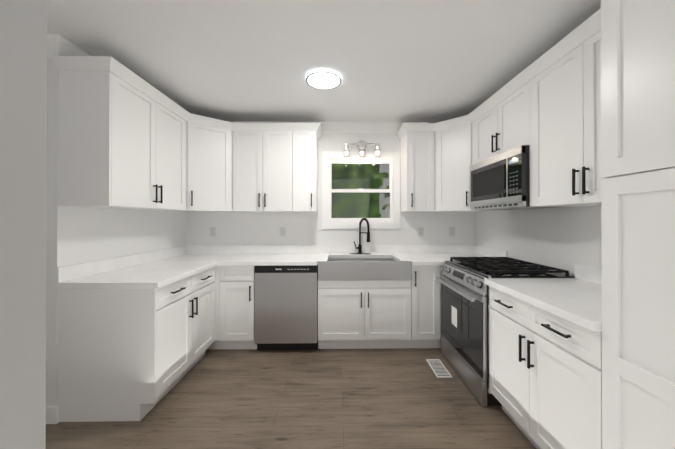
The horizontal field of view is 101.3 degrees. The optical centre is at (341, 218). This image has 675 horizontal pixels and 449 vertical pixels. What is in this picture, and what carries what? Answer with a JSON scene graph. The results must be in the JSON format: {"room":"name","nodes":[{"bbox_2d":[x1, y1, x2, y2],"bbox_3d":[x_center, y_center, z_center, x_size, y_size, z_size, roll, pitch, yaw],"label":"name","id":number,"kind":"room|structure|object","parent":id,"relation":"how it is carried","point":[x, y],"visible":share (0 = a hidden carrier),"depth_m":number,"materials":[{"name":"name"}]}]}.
{"room":"kitchen","nodes":[
{"label":"kitchen","id":0,"kind":"room"},
{"bbox_2d":[0,0,46,448],"bbox_3d":[-1.866,0.082,0.435,2.610,2.500,0.150,0,0,-1],"label":"wall","id":1,"kind":"structure","parent":0,"point":[23,109],"depth_m":0.49,"materials":[{"name":"grey paint"}]},
{"bbox_2d":[47,34,89,56],"bbox_3d":[-1.835,-1.103,2.555,0.074,0.115,1.619,0,0,-1],"label":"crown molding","id":2,"kind":"structure","parent":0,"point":[58,45],"depth_m":1.80,"materials":[{"name":"white"}]},
{"bbox_2d":[46,59,185,405],"bbox_3d":[-2.038,0.089,2.586,0.330,2.500,1.545,0,0,-1],"label":"wall","id":3,"kind":"structure","parent":0,"point":[76,235],"depth_m":1.93,"materials":[{"name":"white paint"}]},
{"bbox_2d":[46,406,58,423],"bbox_3d":[-2.021,1.282,1.803,0.344,0.110,0.016,0,0,-1],"label":"baseboard","id":4,"kind":"structure","parent":3,"relation":"attached to","point":[52,414],"depth_m":1.80,"materials":[{"name":"white wood"}]},
{"bbox_2d":[55,64,186,211],"bbox_3d":[-1.674,-0.536,2.320,0.386,0.908,0.990,0,0,-1],"label":"upper cabinet","id":5,"kind":"object","parent":3,"relation":"attached to","point":[129,139],"depth_m":1.89,"materials":[{"name":"white paint"}]},
{"bbox_2d":[46,348,535,448],"bbox_3d":[-1.383,1.382,0.421,6.375,0.100,6.120,0,0,-1],"label":"floor","id":6,"kind":"structure","parent":0,"point":[396,398],"depth_m":1.92,"materials":[{"name":"brown wood"}]},
{"bbox_2d":[58,267,214,421],"bbox_3d":[-1.536,0.901,2.273,0.662,0.875,0.904,0,0,-1],"label":"base cabinet","id":7,"kind":"object","parent":6,"relation":"on","point":[135,354],"visible":0.92,"depth_m":1.82,"materials":[{"name":"white paint"}]},
{"bbox_2d":[57,249,216,288],"bbox_3d":[-1.537,0.393,2.255,0.660,0.139,0.888,0,0,-1],"label":"countertop","id":8,"kind":"structure","parent":7,"relation":"on","point":[158,268],"depth_m":2.16,"materials":[{"name":"white stone"}]},
{"bbox_2d":[206,266,256,349],"bbox_3d":[-1.371,0.903,3.031,1.011,0.875,0.662,0,0,-1],"label":"base cabinet","id":9,"kind":"object","parent":6,"relation":"on","point":[234,307],"visible":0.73,"depth_m":2.74,"materials":[{"name":"white paint"}]},
{"bbox_2d":[168,245,507,265],"bbox_3d":[-0.114,0.396,3.048,3.526,0.139,0.662,0,0,-1],"label":"countertop","id":10,"kind":"structure","parent":9,"relation":"on","point":[227,255],"depth_m":3.29,"materials":[{"name":"white stone"}]},
{"bbox_2d":[349,218,370,253],"bbox_3d":[0.227,0.210,3.269,0.250,0.432,0.166,0,0,-1],"label":"pull-down faucet","id":11,"kind":"object","parent":10,"relation":"on","point":[359,247],"visible":0.96,"depth_m":3.30,"materials":[{"name":"black metal"}]},
{"bbox_2d":[318,258,410,280],"bbox_3d":[0.230,0.519,2.988,0.926,0.191,0.513,0,0,-1],"label":"sink","id":12,"kind":"object","parent":10,"relation":"in","point":[340,269],"visible":0.94,"depth_m":2.73,"materials":[{"name":"silver metal"}]},
{"bbox_2d":[254,265,317,349],"bbox_3d":[-0.551,0.904,3.032,0.616,0.874,0.601,0,0,-1],"label":"dishwasher","id":13,"kind":"object","parent":6,"relation":"on","point":[285,307],"visible":0.92,"depth_m":2.73,"materials":[{"name":"silver metal"}]},
{"bbox_2d":[318,280,410,348],"bbox_3d":[0.229,0.980,3.051,0.934,0.722,0.662,0,0,-1],"label":"base cabinet","id":14,"kind":"object","parent":6,"relation":"on","point":[364,314],"visible":0.94,"depth_m":2.76,"materials":[{"name":"white paint"}]},
{"bbox_2d":[409,265,443,347],"bbox_3d":[1.174,0.904,3.063,0.951,0.875,0.662,0,0,-1],"label":"base cabinet","id":15,"kind":"object","parent":6,"relation":"on","point":[425,308],"visible":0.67,"depth_m":2.77,"materials":[{"name":"white paint"}]},
{"bbox_2d":[426,359,452,377],"bbox_3d":[0.869,1.335,2.470,0.130,0.006,0.300,0,0,-1],"label":"floor vent","id":16,"kind":"object","parent":6,"relation":"in","point":[438,368],"visible":1,"depth_m":2.45,"materials":[{"name":"white plastic"}]},
{"bbox_2d":[436,257,574,405],"bbox_3d":[1.292,0.858,2.342,0.728,0.962,0.780,0,0,-1],"label":"steel gas range","id":17,"kind":"object","parent":6,"relation":"on","point":[464,319],"visible":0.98,"depth_m":2.18,"materials":[{"name":"silver metal"}]},
{"bbox_2d":[488,286,601,448],"bbox_3d":[1.338,0.898,1.531,0.662,0.875,0.835,0,0,-1],"label":"base cabinet","id":18,"kind":"object","parent":6,"relation":"on","point":[544,378],"visible":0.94,"depth_m":1.42,"materials":[{"name":"white paint"}]},
{"bbox_2d":[484,264,601,331],"bbox_3d":[1.340,0.390,1.534,0.658,0.139,0.836,0,0,-1],"label":"countertop","id":19,"kind":"structure","parent":18,"relation":"on","point":[577,299],"depth_m":1.57,"materials":[{"name":"white stone"}]},
{"bbox_2d":[601,0,674,448],"bbox_3d":[1.337,0.144,0.834,0.682,2.378,0.666,0,0,-1],"label":"pantry cabinet","id":20,"kind":"object","parent":6,"relation":"on","point":[638,194],"visible":1,"depth_m":0.98,"materials":[{"name":"white paint"}]},
{"bbox_2d":[47,0,600,122],"bbox_3d":[-1.383,-1.218,0.431,6.375,0.100,6.120,0,0,-1],"label":"ceiling","id":21,"kind":"structure","parent":0,"point":[432,61],"depth_m":1.89,"materials":[{"name":"white paint"}]},
{"bbox_2d":[306,70,340,88],"bbox_3d":[-0.144,-1.147,2.287,0.292,0.028,0.292,0,0,-1],"label":"recessed light","id":22,"kind":"object","parent":21,"relation":"in","point":[322,79],"visible":1,"depth_m":2.26,"materials":[{"name":"white plastic"}]},
{"bbox_2d":[186,133,474,244],"bbox_3d":[-1.421,0.092,3.426,6.375,2.500,0.120,0,0,-1],"label":"wall","id":23,"kind":"structure","parent":0,"point":[254,228],"depth_m":3.38,"materials":[{"name":"white paint"}]},
{"bbox_2d":[210,227,215,235],"bbox_3d":[-1.558,0.162,3.359,0.072,0.116,0.008,0,0,-1],"label":"electrical outlet","id":24,"kind":"object","parent":23,"relation":"attached to","point":[212,231],"visible":1,"depth_m":3.36,"materials":[{"name":"white plastic"}]},
{"bbox_2d":[187,116,238,211],"bbox_3d":[-1.502,-0.533,3.024,0.747,0.908,0.682,0,0,-1],"label":"upper cabinet","id":25,"kind":"object","parent":23,"relation":"attached to","point":[212,144],"depth_m":2.91,"materials":[{"name":"white paint"}]},
{"bbox_2d":[239,124,298,211],"bbox_3d":[-0.870,-0.532,3.186,0.788,0.908,0.375,0,0,-1],"label":"upper cabinet","id":26,"kind":"object","parent":23,"relation":"attached to","point":[268,153],"depth_m":3.05,"materials":[{"name":"white paint"}]},
{"bbox_2d":[280,227,285,235],"bbox_3d":[-0.713,0.162,3.370,0.072,0.116,0.008,0,0,-1],"label":"electrical outlet","id":27,"kind":"object","parent":23,"relation":"attached to","point":[282,231],"visible":1,"depth_m":3.37,"materials":[{"name":"white plastic"}]},
{"bbox_2d":[299,128,318,211],"bbox_3d":[-0.439,-0.532,3.214,0.322,0.908,0.330,0,0,-1],"label":"upper cabinet","id":28,"kind":"object","parent":23,"relation":"attached to","point":[308,137],"depth_m":3.06,"materials":[{"name":"white paint"}]},
{"bbox_2d":[234,121,427,132],"bbox_3d":[-0.118,-1.100,3.350,2.330,0.115,0.074,0,0,-1],"label":"crown molding","id":29,"kind":"structure","parent":23,"relation":"attached to","point":[327,127],"depth_m":3.34,"materials":[{"name":"white wood"}]},
{"bbox_2d":[322,151,399,228],"bbox_3d":[0.244,-0.343,3.434,0.951,0.946,0.128,0,0,-1],"label":"window","id":30,"kind":"structure","parent":23,"relation":"in","point":[356,189],"depth_m":3.43,"materials":[{"name":"white wood"}]},
{"bbox_2d":[344,140,379,157],"bbox_3d":[0.250,-0.839,3.337,0.434,0.223,0.106,0,0,-1],"label":"wall light","id":31,"kind":"object","parent":23,"relation":"attached to","point":[361,145],"visible":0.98,"depth_m":3.30,"materials":[{"name":"silver metal"}]},
{"bbox_2d":[400,124,427,211],"bbox_3d":[0.915,-0.532,3.205,0.379,0.908,0.381,0,0,-1],"label":"upper cabinet","id":32,"kind":"object","parent":23,"relation":"attached to","point":[414,139],"depth_m":3.08,"materials":[{"name":"white paint"}]},
{"bbox_2d":[418,227,423,235],"bbox_3d":[0.977,0.162,3.391,0.072,0.116,0.008,0,0,-1],"label":"electrical outlet","id":33,"kind":"object","parent":23,"relation":"attached to","point":[420,231],"visible":1,"depth_m":3.39,"materials":[{"name":"white plastic"}]},
{"bbox_2d":[449,227,454,235],"bbox_3d":[1.362,0.162,3.396,0.072,0.116,0.008,0,0,-1],"label":"electrical outlet","id":34,"kind":"object","parent":23,"relation":"attached to","point":[451,231],"visible":1,"depth_m":3.40,"materials":[{"name":"white plastic"}]},
{"bbox_2d":[475,205,601,275],"bbox_3d":[1.745,0.082,0.406,0.120,2.500,6.000,0,0,-1],"label":"wall","id":35,"kind":"structure","parent":0,"point":[565,238],"depth_m":2.23,"materials":[{"name":"white paint"}]},
{"bbox_2d":[428,116,503,211],"bbox_3d":[1.312,-0.533,3.069,0.674,0.908,0.663,0,0,-1],"label":"upper cabinet","id":36,"kind":"object","parent":35,"relation":"attached to","point":[451,146],"depth_m":2.95,"materials":[{"name":"white paint"}]},
{"bbox_2d":[472,76,527,162],"bbox_3d":[1.493,-0.755,2.351,0.330,0.468,0.780,0,0,-1],"label":"upper cabinet","id":37,"kind":"object","parent":35,"relation":"attached to","point":[502,126],"depth_m":2.28,"materials":[{"name":"white paint"}]},
{"bbox_2d":[470,145,554,209],"bbox_3d":[1.465,-0.300,2.349,0.383,0.435,0.772,0,0,-1],"label":"over-the-range microwave","id":38,"kind":"object","parent":37,"relation":"attached to","point":[501,181],"visible":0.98,"depth_m":2.19,"materials":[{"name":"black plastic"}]},
{"bbox_2d":[528,20,605,206],"bbox_3d":[1.503,-0.538,1.541,0.330,0.908,0.839,0,0,-1],"label":"upper cabinet","id":39,"kind":"object","parent":35,"relation":"attached to","point":[546,106],"depth_m":1.65,"materials":[{"name":"white paint"}]}
]}

